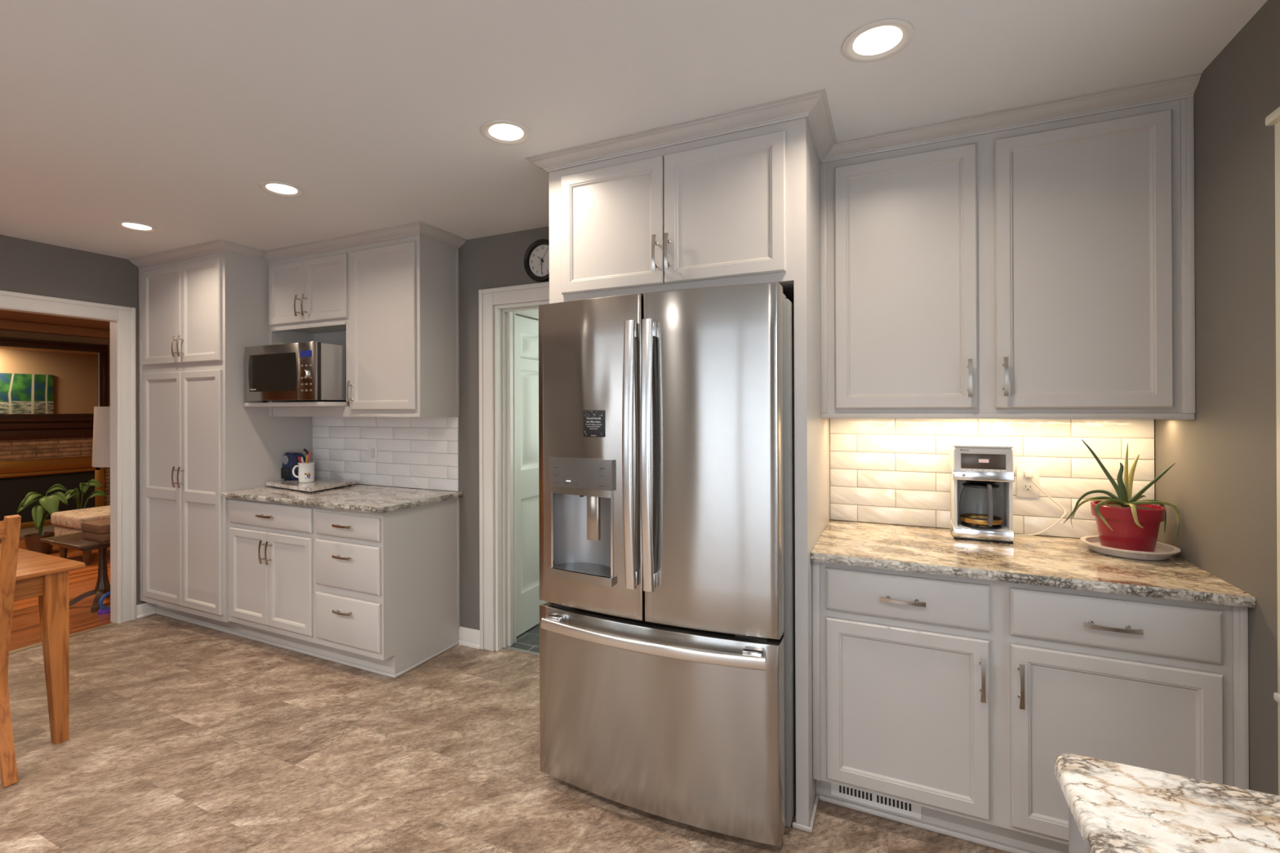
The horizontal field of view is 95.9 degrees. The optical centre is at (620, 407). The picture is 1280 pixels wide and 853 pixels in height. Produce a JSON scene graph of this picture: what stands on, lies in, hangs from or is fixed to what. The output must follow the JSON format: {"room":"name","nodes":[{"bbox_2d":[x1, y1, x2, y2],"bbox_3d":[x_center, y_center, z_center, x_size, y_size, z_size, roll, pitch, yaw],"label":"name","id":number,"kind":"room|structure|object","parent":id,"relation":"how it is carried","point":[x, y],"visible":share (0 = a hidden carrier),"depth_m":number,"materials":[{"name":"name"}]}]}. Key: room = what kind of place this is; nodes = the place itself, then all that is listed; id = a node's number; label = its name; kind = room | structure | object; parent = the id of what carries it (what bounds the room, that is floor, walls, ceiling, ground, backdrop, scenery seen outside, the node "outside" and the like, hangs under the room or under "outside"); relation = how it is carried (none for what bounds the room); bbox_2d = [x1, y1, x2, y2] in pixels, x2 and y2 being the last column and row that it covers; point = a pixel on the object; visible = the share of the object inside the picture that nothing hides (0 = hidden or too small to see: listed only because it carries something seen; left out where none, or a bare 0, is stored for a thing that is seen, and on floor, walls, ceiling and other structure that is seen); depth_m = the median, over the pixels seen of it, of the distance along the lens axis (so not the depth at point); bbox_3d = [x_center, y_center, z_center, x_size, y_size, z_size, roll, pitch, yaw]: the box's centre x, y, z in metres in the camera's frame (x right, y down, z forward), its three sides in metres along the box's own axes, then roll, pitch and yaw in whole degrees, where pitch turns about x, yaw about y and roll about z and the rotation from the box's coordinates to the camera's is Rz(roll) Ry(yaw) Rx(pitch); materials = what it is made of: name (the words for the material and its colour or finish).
{"room":"kitchen","nodes":[
{"label":"kitchen","id":0,"kind":"room"},
{"bbox_2d":[0,329,110,406],"bbox_3d":[-7.865,0.220,5.513,0.250,2.462,8.700,0,0,26],"label":"wall","id":1,"kind":"structure","parent":0,"point":[6,333],"depth_m":7.16,"materials":[{"name":"beige paint"}]},
{"bbox_2d":[0,319,110,338],"bbox_3d":[-7.698,-0.957,5.433,0.130,0.110,8.500,0,0,26],"label":"trim","id":2,"kind":"structure","parent":1,"relation":"attached to","point":[9,325],"depth_m":7.00,"materials":[{"name":"brown wood"}]},
{"bbox_2d":[0,235,146,604],"bbox_3d":[-4.231,0.216,2.055,0.070,2.432,5.400,0,0,26],"label":"wall","id":3,"kind":"structure","parent":0,"point":[26,266],"depth_m":3.63,"materials":[{"name":"grey paint"}]},
{"bbox_2d":[0,306,119,623],"bbox_3d":[-3.996,0.424,2.545,0.094,2.015,2.887,0,0,26],"label":"trim","id":4,"kind":"structure","parent":3,"relation":"attached to","point":[114,452],"depth_m":3.84,"materials":[{"name":"white paint"}]},
{"bbox_2d":[0,290,136,623],"bbox_3d":[-3.955,0.378,2.526,0.022,2.108,3.073,0,0,26],"label":"trim","id":5,"kind":"structure","parent":3,"relation":"attached to","point":[126,316],"depth_m":3.85,"materials":[{"name":"white paint"}]},
{"bbox_2d":[136,602,155,618],"bbox_3d":[-3.262,1.386,3.964,0.022,0.090,0.120,0,0,26],"label":"baseboard","id":6,"kind":"structure","parent":3,"relation":"attached to","point":[146,609],"depth_m":3.96,"materials":[{"name":"white paint"}]},
{"bbox_2d":[0,538,1008,852],"bbox_3d":[-3.218,1.455,3.289,10.543,0.050,8.700,0,0,26],"label":"floor","id":7,"kind":"structure","parent":0,"point":[185,737],"depth_m":2.31,"materials":[{"name":"tile"}]},
{"bbox_2d":[0,514,21,787],"bbox_3d":[-2.598,0.918,2.079,0.511,1.022,0.471,0,0,26],"label":"dining chair","id":8,"kind":"object","parent":7,"relation":"on","point":[10,528],"visible":1,"depth_m":2.19,"materials":[{"name":"brown wood"}]},
{"bbox_2d":[16,484,68,554],"bbox_3d":[-5.648,1.099,5.646,0.353,0.688,0.332,0,0,-43],"label":"potted plant","id":9,"kind":"object","parent":7,"relation":"on","point":[51,503],"visible":0.94,"depth_m":5.59,"materials":[{"name":"green plant"}]},
{"bbox_2d":[0,543,85,744],"bbox_3d":[-3.039,1.052,2.142,0.960,0.752,1.285,0,0,26],"label":"dining table","id":10,"kind":"object","parent":7,"relation":"on","point":[44,576],"visible":0.94,"depth_m":2.44,"materials":[{"name":"brown wood"}]},
{"bbox_2d":[0,417,110,542],"bbox_3d":[-7.097,0.784,6.088,0.625,1.330,4.600,0,0,26],"label":"fireplace","id":11,"kind":"object","parent":7,"relation":"on","point":[37,455],"visible":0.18,"depth_m":6.83,"materials":[{"name":"red wood"}]},
{"bbox_2d":[0,417,93,422],"bbox_3d":[-7.234,0.142,6.154,0.325,0.045,4.600,0,0,26],"label":"mantel shelf","id":12,"kind":"object","parent":11,"relation":"attached to","point":[55,419],"depth_m":6.82,"materials":[{"name":"red wood"}]},
{"bbox_2d":[0,336,108,417],"bbox_3d":[-7.216,-0.347,6.391,0.157,0.931,2.445,0,0,26],"label":"framed mirror","id":13,"kind":"object","parent":11,"relation":"on","point":[39,378],"visible":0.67,"depth_m":6.97,"materials":[{"name":"red wood"}]},
{"bbox_2d":[8,622,117,653],"bbox_3d":[-3.966,1.429,2.538,0.042,0.005,2.860,0,0,26],"label":"threshold","id":14,"kind":"object","parent":7,"relation":"on","point":[114,623],"visible":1,"depth_m":3.63,"materials":[{"name":"brown wood"}]},
{"bbox_2d":[39,532,110,613],"bbox_3d":[-3.759,1.180,4.221,0.565,0.503,0.545,0,0,26],"label":"side table","id":15,"kind":"object","parent":7,"relation":"on","point":[74,541],"visible":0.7,"depth_m":4.13,"materials":[{"name":"brown wood"}]},
{"bbox_2d":[80,518,110,542],"bbox_3d":[-3.659,0.869,4.115,0.280,0.116,0.200,0,0,26],"label":"wooden box","id":16,"kind":"object","parent":15,"relation":"on","point":[97,530],"visible":0.48,"depth_m":4.01,"materials":[{"name":"brown"}]},
{"bbox_2d":[92,406,110,467],"bbox_3d":[-3.728,0.460,4.298,0.314,0.936,0.314,0,0,26],"label":"table lamp","id":17,"kind":"object","parent":15,"relation":"on","point":[101,424],"visible":0.22,"depth_m":4.15,"materials":[{"name":"beige fabric"}]},
{"bbox_2d":[50,505,110,565],"bbox_3d":[-4.912,1.213,5.708,0.600,0.455,0.900,0,0,26],"label":"ottoman","id":18,"kind":"object","parent":7,"relation":"on","point":[66,522],"visible":0.3,"depth_m":5.34,"materials":[{"name":"fabric"}]},
{"bbox_2d":[50,505,110,529],"bbox_3d":[-4.913,1.045,5.708,0.600,0.120,0.900,0,0,26],"label":"cushion","id":19,"kind":"object","parent":18,"relation":"on","point":[70,519],"depth_m":5.34,"materials":[{"name":"fabric"}]},
{"bbox_2d":[61,479,106,509],"bbox_3d":[-5.680,1.100,6.065,0.227,0.687,0.371,0,0,26],"label":"potted plant","id":20,"kind":"object","parent":7,"relation":"on","point":[74,493],"visible":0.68,"depth_m":6.03,"materials":[{"name":"green plant"}]},
{"bbox_2d":[97,591,110,614],"bbox_3d":[-3.595,1.362,4.057,0.090,0.142,0.135,0,0,26],"label":"toy","id":21,"kind":"object","parent":7,"relation":"on","point":[104,610],"visible":0.6,"depth_m":4.01,"materials":[{"name":"blue plastic"}]},
{"bbox_2d":[127,239,312,636],"bbox_3d":[-2.709,0.213,3.955,1.033,2.432,0.657,0,0,26],"label":"pantry cabinet","id":22,"kind":"object","parent":7,"relation":"on","point":[201,305],"visible":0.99,"depth_m":3.68,"materials":[{"name":"grey paint"}]},
{"bbox_2d":[227,497,328,659],"bbox_3d":[-1.936,0.984,3.600,0.797,0.884,0.630,0,0,26],"label":"base cabinet","id":23,"kind":"object","parent":7,"relation":"on","point":[272,546],"visible":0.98,"depth_m":3.33,"materials":[{"name":"grey paint"}]},
{"bbox_2d":[220,484,463,513],"bbox_3d":[-1.688,0.526,3.487,1.347,0.030,0.620,0,0,26],"label":"countertop","id":24,"kind":"structure","parent":23,"relation":"on","point":[355,497],"depth_m":3.33,"materials":[{"name":"beige stone"}]},
{"bbox_2d":[266,476,355,492],"bbox_3d":[-2.005,0.496,3.739,0.540,0.030,0.410,0,0,26],"label":"board","id":25,"kind":"object","parent":24,"relation":"on","point":[319,483],"visible":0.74,"depth_m":3.66,"materials":[{"name":"white stone"}]},
{"bbox_2d":[280,452,306,480],"bbox_3d":[-2.206,0.391,3.888,0.130,0.182,0.130,0,0,26],"label":"pencil sharpener","id":26,"kind":"object","parent":25,"relation":"on","point":[290,460],"visible":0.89,"depth_m":3.83,"materials":[{"name":"blue plastic"}]},
{"bbox_2d":[292,462,315,482],"bbox_3d":[-2.040,0.418,3.732,0.104,0.127,0.116,0,0,26],"label":"mug","id":27,"kind":"object","parent":25,"relation":"on","point":[306,473],"visible":0.99,"depth_m":3.70,"materials":[{"name":"white ceramic"}]},
{"bbox_2d":[306,450,311,462],"bbox_3d":[-2.028,0.375,3.723,0.080,0.198,0.015,0,0,26],"label":"marker","id":28,"kind":"object","parent":27,"relation":"in","point":[309,452],"visible":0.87,"depth_m":3.71,"materials":[{"name":"red"}]},
{"bbox_2d":[315,497,460,678],"bbox_3d":[-1.339,0.981,3.314,0.528,0.884,0.630,0,0,26],"label":"base cabinet","id":29,"kind":"object","parent":7,"relation":"on","point":[388,604],"visible":0.96,"depth_m":3.11,"materials":[{"name":"grey paint"}]},
{"bbox_2d":[538,282,795,847],"bbox_3d":[0.243,0.513,2.294,0.905,1.806,0.906,0,0,26],"label":"refrigerator","id":30,"kind":"object","parent":7,"relation":"on","point":[668,684],"visible":0.99,"depth_m":1.91,"materials":[{"name":"grey metal"}]},
{"bbox_2d":[582,410,604,436],"bbox_3d":[-0.095,0.056,2.034,0.085,0.094,0.004,0,0,26],"label":"magnet","id":31,"kind":"object","parent":30,"relation":"attached to","point":[593,421],"visible":1,"depth_m":2.03,"materials":[{"name":"black"}]},
{"bbox_2d":[525,88,836,833],"bbox_3d":[0.306,0.200,2.441,1.150,2.432,0.785,0,0,26],"label":"tall cabinet","id":32,"kind":"object","parent":7,"relation":"on","point":[730,197],"visible":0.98,"depth_m":2.06,"materials":[{"name":"grey paint"}]},
{"bbox_2d":[812,561,1248,852],"bbox_3d":[1.295,0.970,2.034,1.112,0.884,0.666,0,0,26],"label":"base cabinet","id":33,"kind":"object","parent":7,"relation":"on","point":[956,699],"visible":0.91,"depth_m":1.78,"materials":[{"name":"grey paint"}]},
{"bbox_2d":[831,782,921,819],"bbox_3d":[0.883,1.346,2.005,0.287,0.082,0.006,0,0,26],"label":"vent grille","id":34,"kind":"object","parent":33,"relation":"attached to","point":[837,790],"visible":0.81,"depth_m":2.00,"materials":[{"name":"white plastic"}]},
{"bbox_2d":[810,520,1255,608],"bbox_3d":[1.295,0.512,2.038,1.112,0.030,0.659,0,0,26],"label":"countertop","id":35,"kind":"structure","parent":33,"relation":"on","point":[1064,562],"depth_m":1.86,"materials":[{"name":"beige stone"}]},
{"bbox_2d":[949,442,1066,543],"bbox_3d":[1.472,0.319,2.184,0.387,0.355,0.205,0,0,26],"label":"coffee maker","id":36,"kind":"object","parent":35,"relation":"on","point":[975,463],"visible":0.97,"depth_m":2.15,"materials":[{"name":"silver plastic"}]},
{"bbox_2d":[959,482,1003,527],"bbox_3d":[1.365,0.363,2.191,0.150,0.161,0.142,0,0,-36],"label":"glass carafe","id":37,"kind":"object","parent":36,"relation":"on","point":[980,504],"visible":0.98,"depth_m":2.14,"materials":[{"name":"clear glass"}]},
{"bbox_2d":[965,480,996,484],"bbox_3d":[1.376,0.278,2.204,0.116,0.012,0.116,0,0,26],"label":"basket","id":38,"kind":"object","parent":36,"relation":"on","point":[974,482],"depth_m":2.16,"materials":[{"name":"black plastic"}]},
{"bbox_2d":[1080,535,1180,560],"bbox_3d":[1.731,0.480,1.968,0.257,0.030,0.257,0,0,26],"label":"saucer","id":39,"kind":"object","parent":35,"relation":"on","point":[1162,551],"visible":0.66,"depth_m":1.91,"materials":[{"name":"beige ceramic"}]},
{"bbox_2d":[1063,439,1179,551],"bbox_3d":[1.705,0.297,1.972,0.306,0.372,0.218,0,0,26],"label":"aloe","id":40,"kind":"object","parent":39,"relation":"on","point":[1122,522],"visible":0.99,"depth_m":1.94,"materials":[{"name":"red"}]},
{"bbox_2d":[1090,501,1165,551],"bbox_3d":[1.731,0.407,1.973,0.193,0.151,0.193,0,0,26],"label":"pot","id":41,"kind":"object","parent":39,"relation":"on","point":[1124,533],"depth_m":1.92,"materials":[{"name":"red ceramic"}]},
{"bbox_2d":[1068,806,1088,852],"bbox_3d":[0.744,0.974,0.425,0.523,0.875,0.665,0,0,26],"label":"base cabinet","id":42,"kind":"object","parent":7,"relation":"on","point":[1076,842],"visible":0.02,"depth_m":0.81,"materials":[{"name":"grey paint"}]},
{"bbox_3d":[0.344,0.970,-0.530,0.580,0.882,2.685,0,0,26],"label":"cabinet","id":43,"kind":"object","parent":7,"relation":"on","visible":0},
{"bbox_2d":[1053,753,1279,852],"bbox_3d":[0.315,0.512,-0.514,0.607,0.030,2.730,0,0,26],"label":"countertop","id":44,"kind":"structure","parent":43,"relation":"on","point":[1115,807],"depth_m":0.71,"materials":[{"name":"beige stone"}]},
{"bbox_2d":[515,312,538,319],"bbox_3d":[-0.325,0.205,4.299,0.100,2.432,1.780,0,0,26],"label":"wall","id":45,"kind":"structure","parent":0,"point":[515,313],"depth_m":3.65,"materials":[{"name":"white paint"}]},
{"bbox_2d":[506,309,538,646],"bbox_3d":[-0.472,0.386,3.848,0.022,2.070,0.920,0,0,26],"label":"trim","id":46,"kind":"structure","parent":45,"relation":"attached to","point":[511,362],"depth_m":3.46,"materials":[{"name":"white paint"}]},
{"bbox_2d":[515,314,545,636],"bbox_3d":[-0.487,0.418,3.855,0.106,1.985,0.772,0,0,26],"label":"door","id":47,"kind":"structure","parent":45,"relation":"in","point":[526,329],"depth_m":3.67,"materials":[{"name":"white paint"}]},
{"bbox_2d":[0,0,1267,329],"bbox_3d":[-3.227,-1.052,3.293,10.543,0.100,8.700,0,0,26],"label":"ceiling","id":48,"kind":"structure","parent":0,"point":[169,116],"depth_m":1.82,"materials":[{"name":"white paint"}]},
{"bbox_2d":[115,221,158,231],"bbox_3d":[-2.674,-1.000,3.189,0.184,0.006,0.184,0,0,26],"label":"recessed light","id":49,"kind":"object","parent":48,"relation":"in","point":[131,225],"visible":1,"depth_m":3.19,"materials":[{"name":"white plastic"}]},
{"bbox_2d":[257,181,304,196],"bbox_3d":[-1.560,-1.005,2.656,0.184,0.006,0.184,0,0,26],"label":"recessed light","id":50,"kind":"object","parent":48,"relation":"in","point":[277,188],"visible":1,"depth_m":2.65,"materials":[{"name":"white"}]},
{"bbox_2d":[480,120,531,144],"bbox_3d":[-0.421,-1.010,2.122,0.184,0.006,0.184,0,0,26],"label":"recessed light","id":51,"kind":"object","parent":48,"relation":"in","point":[500,131],"visible":1,"depth_m":2.12,"materials":[{"name":"white"}]},
{"bbox_2d":[841,18,914,62],"bbox_3d":[0.712,-1.015,1.601,0.184,0.006,0.184,0,0,26],"label":"recessed light","id":52,"kind":"object","parent":48,"relation":"in","point":[881,39],"visible":1,"depth_m":1.60,"materials":[{"name":"white plastic"}]},
{"bbox_2d":[363,226,1079,650],"bbox_3d":[-0.508,0.204,3.333,5.683,2.432,0.120,0,0,26],"label":"wall","id":53,"kind":"structure","parent":0,"point":[494,261],"depth_m":3.44,"materials":[{"name":"grey paint"}]},
{"bbox_2d":[243,236,350,417],"bbox_3d":[-1.930,-0.475,3.678,0.753,1.062,0.484,0,0,26],"label":"upper cabinet","id":54,"kind":"object","parent":53,"relation":"attached to","point":[308,282],"visible":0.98,"depth_m":3.59,"materials":[{"name":"grey paint"}]},
{"bbox_2d":[244,341,346,402],"bbox_3d":[-1.946,-0.206,3.637,0.650,0.346,0.474,0,0,26],"label":"microwave oven","id":55,"kind":"object","parent":54,"relation":"on","point":[313,371],"visible":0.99,"depth_m":3.42,"materials":[{"name":"grey metal"}]},
{"bbox_2d":[243,401,350,407],"bbox_3d":[-1.944,-0.020,3.684,0.718,0.026,0.484,0,0,26],"label":"shelf","id":56,"kind":"object","parent":54,"relation":"attached to","point":[271,404],"depth_m":3.45,"materials":[{"name":"grey paint"}]},
{"bbox_2d":[312,416,458,491],"bbox_3d":[-1.572,0.282,3.770,1.310,0.453,0.010,0,0,26],"label":"tile backsplash","id":57,"kind":"structure","parent":53,"relation":"attached to","point":[413,452],"depth_m":3.72,"materials":[{"name":"grey tile"}]},
{"bbox_2d":[368,444,377,462],"bbox_3d":[-1.624,0.298,3.784,0.072,0.120,0.008,0,0,26],"label":"light switch","id":58,"kind":"object","parent":57,"relation":"attached to","point":[373,457],"visible":1,"depth_m":3.78,"materials":[{"name":"white plastic"}]},
{"bbox_2d":[339,221,466,417],"bbox_3d":[-1.285,-0.478,3.425,0.628,1.062,0.383,0,0,26],"label":"upper cabinet","id":59,"kind":"object","parent":53,"relation":"attached to","point":[404,353],"visible":1,"depth_m":3.32,"materials":[{"name":"grey paint"}]},
{"bbox_2d":[457,626,479,648],"bbox_3d":[-0.907,1.372,3.445,0.175,0.100,0.024,0,0,26],"label":"baseboard","id":60,"kind":"structure","parent":53,"relation":"attached to","point":[470,637],"depth_m":3.44,"materials":[{"name":"white paint"}]},
{"bbox_2d":[478,281,549,651],"bbox_3d":[-0.389,0.361,3.197,0.981,2.118,0.022,0,0,26],"label":"trim","id":61,"kind":"structure","parent":53,"relation":"attached to","point":[487,298],"depth_m":3.38,"materials":[{"name":"white paint"}]},
{"bbox_2d":[502,646,539,656],"bbox_3d":[-0.354,1.418,3.260,0.749,0.004,0.030,0,0,26],"label":"trim","id":62,"kind":"structure","parent":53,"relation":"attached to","point":[506,647],"depth_m":3.36,"materials":[{"name":"grey ceramic"}]},
{"bbox_2d":[493,300,549,651],"bbox_3d":[-0.356,0.410,3.266,0.785,2.020,0.130,0,0,26],"label":"trim","id":63,"kind":"structure","parent":53,"relation":"attached to","point":[500,311],"depth_m":3.40,"materials":[{"name":"white paint"}]},
{"bbox_2d":[524,239,549,282],"bbox_3d":[-0.441,-0.822,3.215,0.236,0.236,0.033,0,0,26],"label":"wall clock","id":64,"kind":"object","parent":53,"relation":"attached to","point":[536,258],"visible":0.69,"depth_m":3.23,"materials":[{"name":"black plastic"}]},
{"bbox_2d":[829,417,1154,537],"bbox_3d":[1.433,0.268,2.331,1.111,0.455,0.010,0,0,26],"label":"tile backsplash","id":65,"kind":"structure","parent":53,"relation":"attached to","point":[886,471],"depth_m":2.33,"materials":[{"name":"beige tile"}]},
{"bbox_2d":[1016,465,1039,497],"bbox_3d":[1.586,0.287,2.248,0.074,0.124,0.008,0,0,26],"label":"power outlet","id":66,"kind":"object","parent":65,"relation":"attached to","point":[1025,487],"visible":0.9,"depth_m":2.25,"materials":[{"name":"white plastic"}]},
{"bbox_2d":[1022,482,1032,491],"bbox_3d":[1.585,0.309,2.245,0.032,0.032,0.002,0,0,26],"label":"socket","id":67,"kind":"object","parent":66,"relation":"attached to","point":[1027,486],"depth_m":2.25,"materials":[{"name":"grey plastic"}]},
{"bbox_2d":[1022,471,1032,479],"bbox_3d":[1.585,0.263,2.245,0.032,0.032,0.002,0,0,26],"label":"socket","id":68,"kind":"object","parent":66,"relation":"attached to","point":[1024,477],"depth_m":2.25,"materials":[{"name":"grey plastic"}]},
{"bbox_2d":[820,71,1202,419],"bbox_3d":[1.350,-0.490,2.164,1.113,1.060,0.383,0,0,26],"label":"upper cabinet","id":69,"kind":"object","parent":53,"relation":"attached to","point":[1036,260],"visible":1,"depth_m":2.00,"materials":[{"name":"grey paint"}]},
{"bbox_2d":[1154,0,1279,795],"bbox_3d":[0.853,0.194,-0.311,0.120,2.432,5.520,0,0,26],"label":"wall","id":70,"kind":"structure","parent":0,"point":[1221,482],"depth_m":1.58,"materials":[{"name":"grey paint"}]},
{"bbox_2d":[1265,106,1279,795],"bbox_3d":[1.444,0.349,0.980,0.130,2.120,0.891,0,0,26],"label":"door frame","id":71,"kind":"structure","parent":70,"relation":"in","point":[1273,118],"depth_m":1.39,"materials":[{"name":"beige paint"}]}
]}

